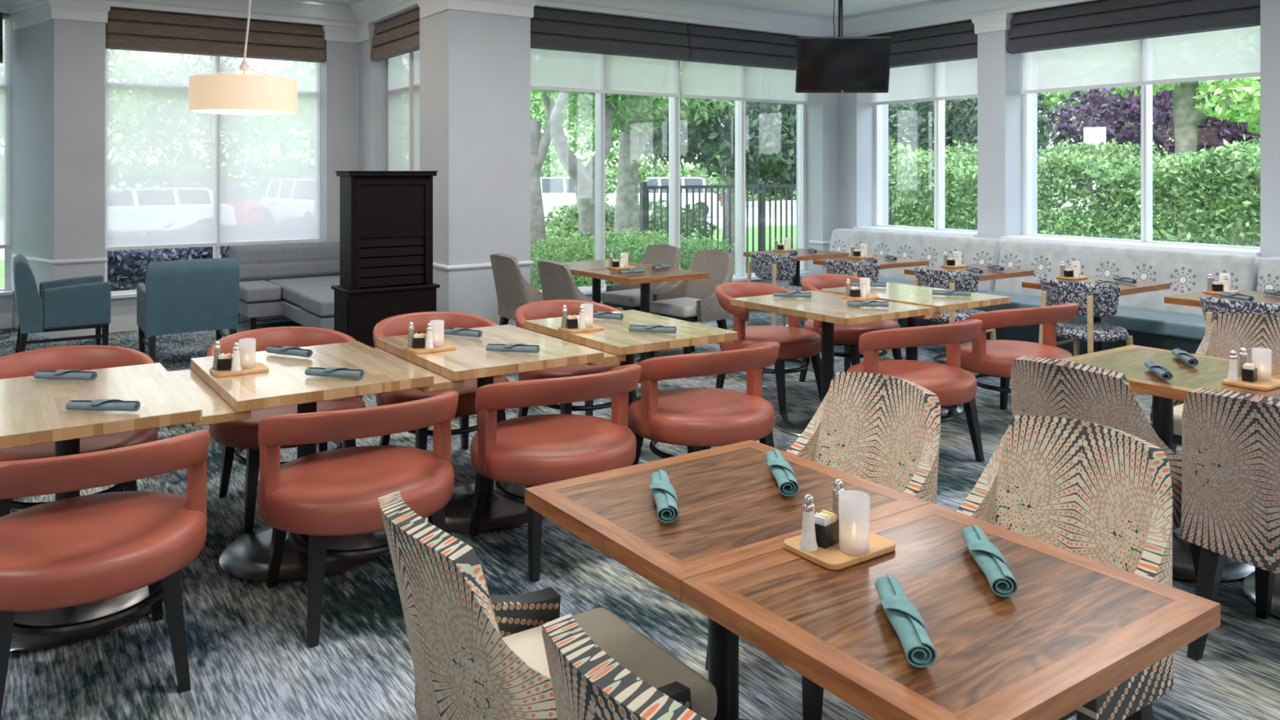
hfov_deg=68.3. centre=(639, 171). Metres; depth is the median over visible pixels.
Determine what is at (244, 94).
pendant lamp
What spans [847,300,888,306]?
roll
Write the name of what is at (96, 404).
roll
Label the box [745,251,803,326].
dining chair
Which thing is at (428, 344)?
salt shaker
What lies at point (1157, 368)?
roll
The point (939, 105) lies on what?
window
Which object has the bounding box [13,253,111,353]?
armchair
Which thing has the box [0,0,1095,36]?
crown molding
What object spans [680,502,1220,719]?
dining table
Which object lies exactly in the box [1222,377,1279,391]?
serving board
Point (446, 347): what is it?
serving board
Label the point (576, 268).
dining table
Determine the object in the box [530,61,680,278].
tree
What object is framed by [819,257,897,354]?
dining chair
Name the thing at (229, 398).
dining table
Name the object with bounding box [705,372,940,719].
dining chair
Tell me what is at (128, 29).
roman shade
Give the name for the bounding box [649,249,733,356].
dining chair
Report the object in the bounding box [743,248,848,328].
dining table
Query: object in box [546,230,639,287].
hedge
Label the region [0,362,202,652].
dining table
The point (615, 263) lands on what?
caddy
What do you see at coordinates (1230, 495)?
dining chair
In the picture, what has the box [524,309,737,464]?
dining table
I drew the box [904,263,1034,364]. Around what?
dining table
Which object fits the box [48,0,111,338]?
trim
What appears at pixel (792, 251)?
roll
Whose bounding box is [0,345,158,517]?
dining chair
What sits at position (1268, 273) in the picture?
banquette
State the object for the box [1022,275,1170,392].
dining table
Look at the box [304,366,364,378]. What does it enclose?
roll
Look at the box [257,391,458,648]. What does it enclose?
dining chair
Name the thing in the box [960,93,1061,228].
tree
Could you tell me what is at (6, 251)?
window
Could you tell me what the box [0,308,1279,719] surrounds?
floor
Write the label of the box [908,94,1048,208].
tree
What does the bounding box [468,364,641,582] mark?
dining chair
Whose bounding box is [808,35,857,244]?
trim
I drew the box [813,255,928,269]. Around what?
dining table
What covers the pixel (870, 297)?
serving board
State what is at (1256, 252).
sill
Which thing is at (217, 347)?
pepper shaker
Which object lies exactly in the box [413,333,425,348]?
caddy
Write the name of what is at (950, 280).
dining chair
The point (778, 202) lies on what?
parking garage
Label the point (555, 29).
roman shade
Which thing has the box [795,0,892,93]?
television
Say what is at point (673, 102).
window
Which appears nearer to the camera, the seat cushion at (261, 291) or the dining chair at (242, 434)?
the dining chair at (242, 434)
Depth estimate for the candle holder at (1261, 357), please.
3.55 m
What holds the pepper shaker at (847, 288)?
on the serving board at (870, 297)
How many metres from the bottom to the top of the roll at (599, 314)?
0.038 m
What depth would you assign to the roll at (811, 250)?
9.29 m
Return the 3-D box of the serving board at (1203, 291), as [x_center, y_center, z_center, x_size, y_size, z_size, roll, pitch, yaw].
[3.846,0.793,6.246,0.200,0.014,0.156,0,0,-35]
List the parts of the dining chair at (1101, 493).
seat frame, leg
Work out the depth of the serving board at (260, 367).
3.72 m
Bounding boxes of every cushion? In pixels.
[229,241,339,281]
[239,280,281,302]
[267,275,339,306]
[300,291,333,316]
[825,228,1004,291]
[994,240,1261,315]
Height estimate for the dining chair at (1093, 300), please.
0.808 m
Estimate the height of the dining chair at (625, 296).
0.887 m
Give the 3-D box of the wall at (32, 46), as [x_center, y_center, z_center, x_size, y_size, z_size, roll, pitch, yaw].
[-8.049,-0.135,7.743,5.600,3.370,1.300,0,0,-35]
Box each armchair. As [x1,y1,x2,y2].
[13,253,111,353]
[137,257,239,363]
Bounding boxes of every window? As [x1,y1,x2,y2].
[0,13,9,290]
[104,25,320,293]
[386,51,413,170]
[539,60,805,292]
[874,100,977,232]
[1022,84,1260,249]
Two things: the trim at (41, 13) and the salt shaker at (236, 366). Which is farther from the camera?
the trim at (41, 13)
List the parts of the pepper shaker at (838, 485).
glass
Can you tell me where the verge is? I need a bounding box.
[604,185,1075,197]
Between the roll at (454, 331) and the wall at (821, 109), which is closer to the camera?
the roll at (454, 331)
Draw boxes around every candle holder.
[239,337,255,368]
[430,320,444,346]
[580,303,593,327]
[620,252,628,266]
[784,237,790,249]
[838,489,869,555]
[859,277,870,296]
[860,243,866,256]
[953,251,961,265]
[1071,260,1079,276]
[1218,272,1230,290]
[1251,347,1271,380]
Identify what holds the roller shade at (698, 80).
attached to the window at (673, 102)
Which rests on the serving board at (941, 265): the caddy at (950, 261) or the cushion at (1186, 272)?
the caddy at (950, 261)
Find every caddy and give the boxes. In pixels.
[217,352,232,370]
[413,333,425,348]
[567,315,577,328]
[612,258,619,266]
[777,243,783,249]
[813,510,839,548]
[850,286,860,297]
[853,248,860,256]
[946,257,955,265]
[1064,267,1073,276]
[1212,281,1223,291]
[1241,362,1257,382]
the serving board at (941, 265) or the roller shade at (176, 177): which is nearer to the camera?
the serving board at (941, 265)
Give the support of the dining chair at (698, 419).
on the floor
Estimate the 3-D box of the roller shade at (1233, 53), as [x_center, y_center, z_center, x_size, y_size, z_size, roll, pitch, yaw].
[4.498,-1.175,8.604,0.044,0.781,2.250,0,0,-35]
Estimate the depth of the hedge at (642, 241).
10.94 m
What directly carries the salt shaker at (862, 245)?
on the serving board at (849, 256)
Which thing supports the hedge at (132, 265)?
on the mulch
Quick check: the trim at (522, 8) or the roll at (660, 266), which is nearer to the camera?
the roll at (660, 266)
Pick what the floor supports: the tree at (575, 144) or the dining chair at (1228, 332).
the dining chair at (1228, 332)
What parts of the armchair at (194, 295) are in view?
armrest, leg, leg, leg, leg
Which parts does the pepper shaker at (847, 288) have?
glass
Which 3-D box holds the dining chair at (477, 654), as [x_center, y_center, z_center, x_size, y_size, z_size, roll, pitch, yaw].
[-0.215,1.106,1.993,0.632,0.887,0.582,0,0,-35]
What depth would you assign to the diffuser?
7.01 m
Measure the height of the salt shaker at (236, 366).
0.112 m
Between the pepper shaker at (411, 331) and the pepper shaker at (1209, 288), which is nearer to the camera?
the pepper shaker at (411, 331)
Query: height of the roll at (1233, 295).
0.038 m
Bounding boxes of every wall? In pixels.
[0,13,53,314]
[53,6,359,316]
[359,5,419,170]
[534,5,837,303]
[837,0,1279,257]
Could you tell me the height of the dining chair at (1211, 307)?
0.808 m
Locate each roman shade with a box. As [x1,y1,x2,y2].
[0,13,3,63]
[105,7,325,62]
[369,8,419,62]
[530,6,689,61]
[685,23,797,70]
[867,20,977,67]
[1007,0,1260,53]
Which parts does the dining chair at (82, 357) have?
leg, seat, leg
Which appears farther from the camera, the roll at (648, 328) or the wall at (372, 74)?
the wall at (372, 74)
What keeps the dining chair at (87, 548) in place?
on the floor
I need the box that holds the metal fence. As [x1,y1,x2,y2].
[640,181,946,273]
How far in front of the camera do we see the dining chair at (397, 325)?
4.93 m
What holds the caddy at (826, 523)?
on the serving board at (832, 557)
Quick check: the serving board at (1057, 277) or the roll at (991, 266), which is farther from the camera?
the roll at (991, 266)
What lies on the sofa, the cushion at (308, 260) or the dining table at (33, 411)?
the cushion at (308, 260)
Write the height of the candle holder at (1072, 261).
0.114 m
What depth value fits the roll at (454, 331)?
4.56 m
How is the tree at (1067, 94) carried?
on the lawn
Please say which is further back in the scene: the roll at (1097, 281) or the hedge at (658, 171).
the hedge at (658, 171)
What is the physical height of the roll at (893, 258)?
0.038 m
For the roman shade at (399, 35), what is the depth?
9.45 m
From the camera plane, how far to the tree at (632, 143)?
15.95 m
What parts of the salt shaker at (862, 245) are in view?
glass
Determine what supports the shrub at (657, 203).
on the lawn
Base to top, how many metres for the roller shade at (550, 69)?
0.761 m
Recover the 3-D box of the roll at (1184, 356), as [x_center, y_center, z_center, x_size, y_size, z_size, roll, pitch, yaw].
[2.293,0.776,3.976,0.049,0.038,0.235,0,0,14]
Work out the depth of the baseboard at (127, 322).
9.18 m
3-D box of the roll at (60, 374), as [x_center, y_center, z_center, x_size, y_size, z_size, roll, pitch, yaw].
[-2.200,0.776,3.611,0.235,0.038,0.049,0,0,6]
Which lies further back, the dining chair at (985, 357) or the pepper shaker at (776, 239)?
the pepper shaker at (776, 239)
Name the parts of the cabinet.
panel, cornice, panel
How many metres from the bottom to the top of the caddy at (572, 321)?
0.064 m
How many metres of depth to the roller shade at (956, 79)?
10.43 m
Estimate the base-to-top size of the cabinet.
1.558 m
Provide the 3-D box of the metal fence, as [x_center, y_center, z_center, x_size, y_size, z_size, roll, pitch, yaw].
[2.633,0.990,14.362,6.370,1.720,0.070,0,0,-35]
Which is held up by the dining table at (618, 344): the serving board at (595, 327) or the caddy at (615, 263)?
the serving board at (595, 327)
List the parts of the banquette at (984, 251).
seat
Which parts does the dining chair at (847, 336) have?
leg, arm post, leg, seat, leg, leg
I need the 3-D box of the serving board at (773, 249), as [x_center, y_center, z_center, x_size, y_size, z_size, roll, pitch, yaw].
[1.465,0.793,9.572,0.200,0.014,0.156,0,0,-35]
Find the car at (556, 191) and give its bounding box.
[540,177,577,210]
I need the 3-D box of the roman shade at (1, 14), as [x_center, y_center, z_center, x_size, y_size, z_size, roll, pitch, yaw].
[-7.398,-1.329,8.594,2.640,0.499,0.124,0,0,-35]
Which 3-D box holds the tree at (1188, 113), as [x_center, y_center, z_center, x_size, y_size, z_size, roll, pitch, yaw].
[9.054,-0.601,15.082,3.196,4.907,7.067,0,0,-45]
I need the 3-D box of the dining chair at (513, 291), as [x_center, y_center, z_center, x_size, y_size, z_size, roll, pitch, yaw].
[-0.906,1.106,7.830,0.632,0.887,0.582,0,0,-35]
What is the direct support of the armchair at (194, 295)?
on the floor
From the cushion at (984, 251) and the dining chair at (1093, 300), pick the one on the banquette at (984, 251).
the cushion at (984, 251)
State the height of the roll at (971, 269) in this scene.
0.038 m
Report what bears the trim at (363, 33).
attached to the wall at (372, 74)
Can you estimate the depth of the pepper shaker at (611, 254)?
7.80 m
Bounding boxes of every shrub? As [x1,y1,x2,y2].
[544,202,639,262]
[608,197,716,257]
[792,135,956,226]
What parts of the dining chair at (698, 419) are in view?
leg, arm post, leg, seat, leg, arm post, leg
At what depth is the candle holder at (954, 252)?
7.94 m
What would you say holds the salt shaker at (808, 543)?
on the serving board at (832, 557)
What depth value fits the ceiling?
10.19 m
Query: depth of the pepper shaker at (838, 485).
2.06 m
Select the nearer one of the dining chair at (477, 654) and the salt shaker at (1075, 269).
the dining chair at (477, 654)
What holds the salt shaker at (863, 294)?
on the serving board at (870, 297)
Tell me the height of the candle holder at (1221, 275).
0.114 m
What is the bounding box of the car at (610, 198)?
[604,177,719,217]
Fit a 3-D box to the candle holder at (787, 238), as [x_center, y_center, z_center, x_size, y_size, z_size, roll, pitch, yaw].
[1.495,0.728,9.579,0.063,0.114,0.063,0,0,-35]
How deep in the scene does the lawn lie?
27.47 m
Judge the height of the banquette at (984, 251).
0.925 m
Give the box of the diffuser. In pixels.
[191,109,295,115]
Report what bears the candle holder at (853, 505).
on the serving board at (832, 557)
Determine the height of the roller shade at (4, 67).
2.331 m
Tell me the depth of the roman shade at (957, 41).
10.15 m
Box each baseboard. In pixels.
[0,290,12,328]
[108,292,285,333]
[579,271,809,312]
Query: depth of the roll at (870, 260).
8.29 m
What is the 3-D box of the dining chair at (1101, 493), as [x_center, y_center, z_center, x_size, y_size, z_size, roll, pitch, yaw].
[0.961,1.106,2.353,0.632,0.887,0.582,0,0,-35]
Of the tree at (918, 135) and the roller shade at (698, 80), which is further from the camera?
the tree at (918, 135)
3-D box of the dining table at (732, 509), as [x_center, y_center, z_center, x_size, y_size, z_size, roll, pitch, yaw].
[0.206,1.175,2.334,0.760,0.750,0.660,0,0,-35]
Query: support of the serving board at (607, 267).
on the dining table at (649, 276)
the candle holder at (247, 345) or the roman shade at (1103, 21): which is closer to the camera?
the candle holder at (247, 345)
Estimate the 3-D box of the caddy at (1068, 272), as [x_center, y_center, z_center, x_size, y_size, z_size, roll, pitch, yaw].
[3.212,0.754,7.068,0.052,0.064,0.038,0,0,-9]
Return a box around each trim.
[9,1,52,338]
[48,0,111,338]
[320,22,377,43]
[417,0,537,326]
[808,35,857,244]
[971,12,1013,34]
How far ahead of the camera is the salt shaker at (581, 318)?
4.73 m
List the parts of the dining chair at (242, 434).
leg, leg, seat, leg, leg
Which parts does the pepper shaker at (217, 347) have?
glass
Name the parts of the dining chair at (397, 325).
arm post, leg, leg, seat, leg, leg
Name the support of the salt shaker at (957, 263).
on the serving board at (941, 265)
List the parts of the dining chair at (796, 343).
leg, arm post, seat, leg, arm post, leg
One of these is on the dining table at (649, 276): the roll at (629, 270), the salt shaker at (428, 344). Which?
the roll at (629, 270)
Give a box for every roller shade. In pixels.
[0,15,8,248]
[104,48,319,250]
[387,49,419,170]
[530,48,678,97]
[680,61,808,104]
[871,57,977,105]
[1021,25,1260,94]
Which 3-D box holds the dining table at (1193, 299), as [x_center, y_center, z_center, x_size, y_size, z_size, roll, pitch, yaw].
[3.873,1.175,5.997,0.800,0.750,0.660,0,0,-35]
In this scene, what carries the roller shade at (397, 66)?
attached to the window at (411, 54)
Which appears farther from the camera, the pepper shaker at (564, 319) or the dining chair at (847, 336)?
the dining chair at (847, 336)
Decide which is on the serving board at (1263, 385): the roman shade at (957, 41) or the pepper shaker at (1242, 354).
the pepper shaker at (1242, 354)
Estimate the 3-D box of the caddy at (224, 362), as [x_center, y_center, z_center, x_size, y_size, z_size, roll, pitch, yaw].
[-1.646,0.754,3.747,0.052,0.064,0.038,0,0,-9]
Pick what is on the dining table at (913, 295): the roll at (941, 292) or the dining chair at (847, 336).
the roll at (941, 292)
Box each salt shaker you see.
[231,342,241,371]
[425,323,433,348]
[577,306,585,328]
[619,253,623,267]
[783,238,787,249]
[799,493,817,551]
[860,244,864,256]
[860,279,866,297]
[955,252,959,266]
[1073,262,1078,277]
[1223,274,1229,291]
[1226,350,1239,381]
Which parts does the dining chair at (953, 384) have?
arm post, seat, arm post, leg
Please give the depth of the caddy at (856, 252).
8.77 m
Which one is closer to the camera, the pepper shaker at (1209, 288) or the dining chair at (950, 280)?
the pepper shaker at (1209, 288)
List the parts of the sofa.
leg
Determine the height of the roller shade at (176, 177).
2.331 m
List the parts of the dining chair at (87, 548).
leg, seat, leg, leg, arm post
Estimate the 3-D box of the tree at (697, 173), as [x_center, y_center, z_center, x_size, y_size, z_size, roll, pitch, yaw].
[4.617,-2.572,51.265,7.525,8.879,7.152,0,0,-35]
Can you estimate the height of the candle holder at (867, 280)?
0.114 m
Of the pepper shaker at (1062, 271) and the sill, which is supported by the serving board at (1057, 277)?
the pepper shaker at (1062, 271)
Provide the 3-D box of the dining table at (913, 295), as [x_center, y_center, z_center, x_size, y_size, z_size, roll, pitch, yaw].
[1.755,1.175,6.207,0.820,0.750,0.980,0,0,-35]
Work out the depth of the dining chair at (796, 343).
6.21 m
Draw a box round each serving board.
[209,362,269,377]
[404,342,456,354]
[557,324,604,333]
[606,265,635,269]
[773,248,795,251]
[783,531,895,569]
[841,294,879,300]
[848,255,873,258]
[940,264,968,267]
[1056,275,1088,279]
[1202,289,1239,294]
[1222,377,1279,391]
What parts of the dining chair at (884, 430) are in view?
leg, leg, backrest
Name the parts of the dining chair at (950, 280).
leg, backrest, leg, seat, leg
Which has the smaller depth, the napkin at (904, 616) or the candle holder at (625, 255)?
the napkin at (904, 616)
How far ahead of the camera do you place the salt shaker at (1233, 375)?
3.55 m
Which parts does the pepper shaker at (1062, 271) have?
glass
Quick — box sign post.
[1084,127,1106,227]
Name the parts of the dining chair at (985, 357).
leg, arm post, leg, seat, arm post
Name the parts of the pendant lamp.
lamp shade, cord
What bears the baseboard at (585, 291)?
attached to the wall at (821, 109)
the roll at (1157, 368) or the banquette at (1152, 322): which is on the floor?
the banquette at (1152, 322)
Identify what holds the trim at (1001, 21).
attached to the wall at (999, 72)
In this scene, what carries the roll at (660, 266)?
on the dining table at (649, 276)
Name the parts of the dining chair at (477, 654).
seat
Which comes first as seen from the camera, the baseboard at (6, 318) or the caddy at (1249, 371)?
the caddy at (1249, 371)
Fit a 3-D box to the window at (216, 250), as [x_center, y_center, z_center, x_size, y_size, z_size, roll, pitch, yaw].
[-4.391,-0.180,9.794,2.090,2.800,0.171,0,0,-35]
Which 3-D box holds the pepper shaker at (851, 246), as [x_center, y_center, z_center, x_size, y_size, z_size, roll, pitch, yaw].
[1.980,0.729,8.804,0.039,0.112,0.039,0,0,-35]
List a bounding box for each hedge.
[107,242,306,291]
[530,226,734,290]
[539,164,795,201]
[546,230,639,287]
[888,133,1260,246]
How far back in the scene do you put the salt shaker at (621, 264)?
7.77 m
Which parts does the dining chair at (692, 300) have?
leg, seat frame, seat, leg, leg, backrest, leg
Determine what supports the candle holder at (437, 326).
on the serving board at (446, 347)
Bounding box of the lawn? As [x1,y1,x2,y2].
[0,210,1239,288]
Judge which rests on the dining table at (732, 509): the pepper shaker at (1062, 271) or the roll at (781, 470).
the roll at (781, 470)
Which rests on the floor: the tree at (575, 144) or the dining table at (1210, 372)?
the dining table at (1210, 372)
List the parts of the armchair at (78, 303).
leg, leg, backrest, rail, armrest, armrest, leg, leg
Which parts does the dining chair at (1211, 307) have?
leg, backrest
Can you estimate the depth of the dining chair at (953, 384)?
4.95 m
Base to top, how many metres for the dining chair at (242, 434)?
0.772 m
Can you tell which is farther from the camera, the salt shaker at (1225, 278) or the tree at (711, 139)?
the tree at (711, 139)
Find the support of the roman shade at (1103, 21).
attached to the wall at (999, 72)
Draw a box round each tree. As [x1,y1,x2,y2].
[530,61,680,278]
[530,67,734,235]
[530,88,595,177]
[530,90,568,290]
[577,118,668,185]
[639,98,796,266]
[680,108,765,205]
[717,101,914,201]
[888,98,976,228]
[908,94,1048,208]
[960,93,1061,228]
[1037,88,1172,213]
[1043,79,1260,243]
[1049,80,1260,244]
[1071,76,1260,241]
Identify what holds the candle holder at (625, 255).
on the serving board at (607, 267)
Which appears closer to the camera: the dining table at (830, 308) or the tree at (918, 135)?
the dining table at (830, 308)
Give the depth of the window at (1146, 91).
8.59 m
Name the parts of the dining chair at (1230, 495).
leg, backrest, leg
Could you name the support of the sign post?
on the lawn
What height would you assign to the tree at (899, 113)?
5.223 m
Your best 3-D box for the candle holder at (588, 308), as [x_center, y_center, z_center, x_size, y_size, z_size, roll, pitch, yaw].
[-0.270,0.728,4.788,0.063,0.114,0.063,0,0,-35]
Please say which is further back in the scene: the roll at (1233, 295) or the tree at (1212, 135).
the tree at (1212, 135)
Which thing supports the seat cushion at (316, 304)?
on the sofa
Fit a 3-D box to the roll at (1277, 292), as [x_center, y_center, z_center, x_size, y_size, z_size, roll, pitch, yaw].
[4.095,0.776,6.029,0.049,0.038,0.235,0,0,-9]
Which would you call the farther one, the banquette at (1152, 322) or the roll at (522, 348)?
the banquette at (1152, 322)
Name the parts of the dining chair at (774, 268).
leg, backrest, leg, leg, seat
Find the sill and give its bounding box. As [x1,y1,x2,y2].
[852,226,1260,256]
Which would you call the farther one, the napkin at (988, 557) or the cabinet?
the cabinet
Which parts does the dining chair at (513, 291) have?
leg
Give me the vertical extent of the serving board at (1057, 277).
0.014 m
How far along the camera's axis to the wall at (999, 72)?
9.52 m
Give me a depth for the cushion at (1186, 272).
7.62 m
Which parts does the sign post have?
post, panel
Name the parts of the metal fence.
post, post, rail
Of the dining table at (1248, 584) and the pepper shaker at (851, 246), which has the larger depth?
the pepper shaker at (851, 246)
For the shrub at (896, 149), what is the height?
2.672 m
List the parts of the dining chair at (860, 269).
leg, backrest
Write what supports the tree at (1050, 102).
on the lawn
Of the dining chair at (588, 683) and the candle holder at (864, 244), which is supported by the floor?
the dining chair at (588, 683)
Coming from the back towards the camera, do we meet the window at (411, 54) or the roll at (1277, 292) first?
the window at (411, 54)
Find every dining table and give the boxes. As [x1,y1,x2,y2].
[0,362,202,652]
[168,341,434,582]
[373,324,604,533]
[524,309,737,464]
[524,440,930,719]
[561,259,655,303]
[582,266,709,364]
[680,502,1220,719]
[730,290,931,436]
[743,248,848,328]
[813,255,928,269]
[818,282,1009,417]
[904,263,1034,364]
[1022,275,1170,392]
[1058,344,1279,581]
[1164,288,1279,306]
[1221,373,1279,618]
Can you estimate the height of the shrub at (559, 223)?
1.398 m
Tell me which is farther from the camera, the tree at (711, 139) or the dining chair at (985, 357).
the tree at (711, 139)
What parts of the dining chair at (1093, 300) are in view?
leg, leg, backrest, leg, seat, leg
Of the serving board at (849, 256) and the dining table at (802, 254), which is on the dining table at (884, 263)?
the serving board at (849, 256)
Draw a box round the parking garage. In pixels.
[0,193,1157,259]
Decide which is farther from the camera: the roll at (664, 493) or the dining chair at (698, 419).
the dining chair at (698, 419)
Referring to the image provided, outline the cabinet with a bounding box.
[331,170,439,347]
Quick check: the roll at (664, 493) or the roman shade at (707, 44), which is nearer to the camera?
the roll at (664, 493)
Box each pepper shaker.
[212,340,221,369]
[406,321,413,347]
[560,305,567,328]
[608,253,612,266]
[774,238,777,249]
[831,479,844,519]
[844,278,850,296]
[849,244,853,256]
[942,252,947,265]
[1059,261,1064,276]
[1206,273,1213,291]
[1237,346,1247,377]
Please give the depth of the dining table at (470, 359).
4.16 m
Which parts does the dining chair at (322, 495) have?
arm post, leg, leg, seat, leg, arm post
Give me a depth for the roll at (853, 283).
6.51 m
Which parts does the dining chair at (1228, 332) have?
leg, seat frame, seat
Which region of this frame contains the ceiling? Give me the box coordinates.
[323,0,928,17]
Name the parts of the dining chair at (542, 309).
leg, arm post, leg, seat, leg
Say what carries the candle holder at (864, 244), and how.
on the serving board at (849, 256)
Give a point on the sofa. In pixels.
(301, 277)
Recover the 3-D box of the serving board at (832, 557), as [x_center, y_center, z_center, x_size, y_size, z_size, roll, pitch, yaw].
[0.423,0.793,2.004,0.200,0.014,0.156,0,0,-35]
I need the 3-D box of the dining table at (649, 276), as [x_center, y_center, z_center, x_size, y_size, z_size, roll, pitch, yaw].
[0.041,1.175,7.538,0.750,0.750,0.700,0,0,-35]
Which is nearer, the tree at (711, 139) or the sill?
the sill
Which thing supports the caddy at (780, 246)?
on the serving board at (773, 249)
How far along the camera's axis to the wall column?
8.42 m
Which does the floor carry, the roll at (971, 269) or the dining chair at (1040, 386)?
the dining chair at (1040, 386)
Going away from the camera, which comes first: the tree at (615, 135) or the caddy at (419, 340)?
the caddy at (419, 340)
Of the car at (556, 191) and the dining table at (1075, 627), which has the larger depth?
the car at (556, 191)
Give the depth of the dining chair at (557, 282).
7.02 m
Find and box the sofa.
[229,241,339,330]
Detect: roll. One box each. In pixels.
[33,369,97,380]
[65,399,140,411]
[266,345,312,357]
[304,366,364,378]
[444,327,482,337]
[485,343,539,353]
[592,311,623,319]
[617,268,644,274]
[628,324,676,333]
[649,469,678,523]
[651,263,671,270]
[765,448,799,496]
[773,291,811,297]
[788,249,797,255]
[807,248,817,253]
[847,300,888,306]
[851,281,886,287]
[864,257,877,263]
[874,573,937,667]
[884,254,897,260]
[932,289,970,296]
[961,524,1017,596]
[965,266,983,274]
[986,264,1004,271]
[1094,279,1119,285]
[1112,275,1137,284]
[1144,360,1173,380]
[1171,347,1198,365]
[1219,291,1253,302]
[1263,288,1279,296]
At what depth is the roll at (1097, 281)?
6.58 m
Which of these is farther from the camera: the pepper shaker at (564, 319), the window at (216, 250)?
the window at (216, 250)
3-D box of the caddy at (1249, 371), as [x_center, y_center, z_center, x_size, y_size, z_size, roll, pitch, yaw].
[2.295,0.754,3.551,0.052,0.064,0.038,0,0,-43]
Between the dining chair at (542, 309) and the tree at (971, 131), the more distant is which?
the tree at (971, 131)
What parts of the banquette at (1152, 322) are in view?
seat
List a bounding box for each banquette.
[787,228,1004,328]
[960,240,1261,356]
[1256,257,1279,292]
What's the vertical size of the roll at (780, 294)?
0.038 m
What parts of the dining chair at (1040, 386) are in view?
leg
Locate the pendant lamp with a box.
[188,0,297,115]
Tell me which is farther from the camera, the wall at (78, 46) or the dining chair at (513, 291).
the wall at (78, 46)
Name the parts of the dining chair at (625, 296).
seat, seat frame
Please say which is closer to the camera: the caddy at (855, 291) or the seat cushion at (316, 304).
the caddy at (855, 291)
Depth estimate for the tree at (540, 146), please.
11.92 m
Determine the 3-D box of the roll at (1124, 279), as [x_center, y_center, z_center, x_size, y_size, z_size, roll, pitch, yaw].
[3.495,0.776,6.806,0.049,0.038,0.235,0,0,-5]
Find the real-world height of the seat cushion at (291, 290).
0.140 m
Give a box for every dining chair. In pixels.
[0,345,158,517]
[0,430,209,719]
[206,326,365,533]
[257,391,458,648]
[373,311,509,450]
[377,491,717,719]
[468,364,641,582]
[489,253,543,324]
[515,299,642,446]
[537,259,623,311]
[542,613,742,719]
[600,244,680,311]
[628,342,779,465]
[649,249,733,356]
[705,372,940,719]
[715,281,821,414]
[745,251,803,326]
[799,273,902,382]
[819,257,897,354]
[846,319,984,462]
[913,266,995,339]
[946,302,1079,416]
[956,415,1173,719]
[1010,355,1200,578]
[1038,277,1137,395]
[1150,313,1279,453]
[1181,387,1279,661]
[1200,295,1279,333]
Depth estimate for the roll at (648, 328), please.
4.65 m
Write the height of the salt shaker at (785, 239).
0.112 m
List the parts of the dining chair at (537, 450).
leg, arm post, leg, seat, arm post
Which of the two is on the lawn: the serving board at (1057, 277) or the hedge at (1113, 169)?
the hedge at (1113, 169)
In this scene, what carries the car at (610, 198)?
on the parking garage
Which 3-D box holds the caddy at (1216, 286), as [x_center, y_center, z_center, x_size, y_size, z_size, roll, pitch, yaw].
[3.805,0.754,6.214,0.052,0.064,0.038,0,0,-9]
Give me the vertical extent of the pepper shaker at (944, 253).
0.112 m
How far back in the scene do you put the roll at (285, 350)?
4.08 m

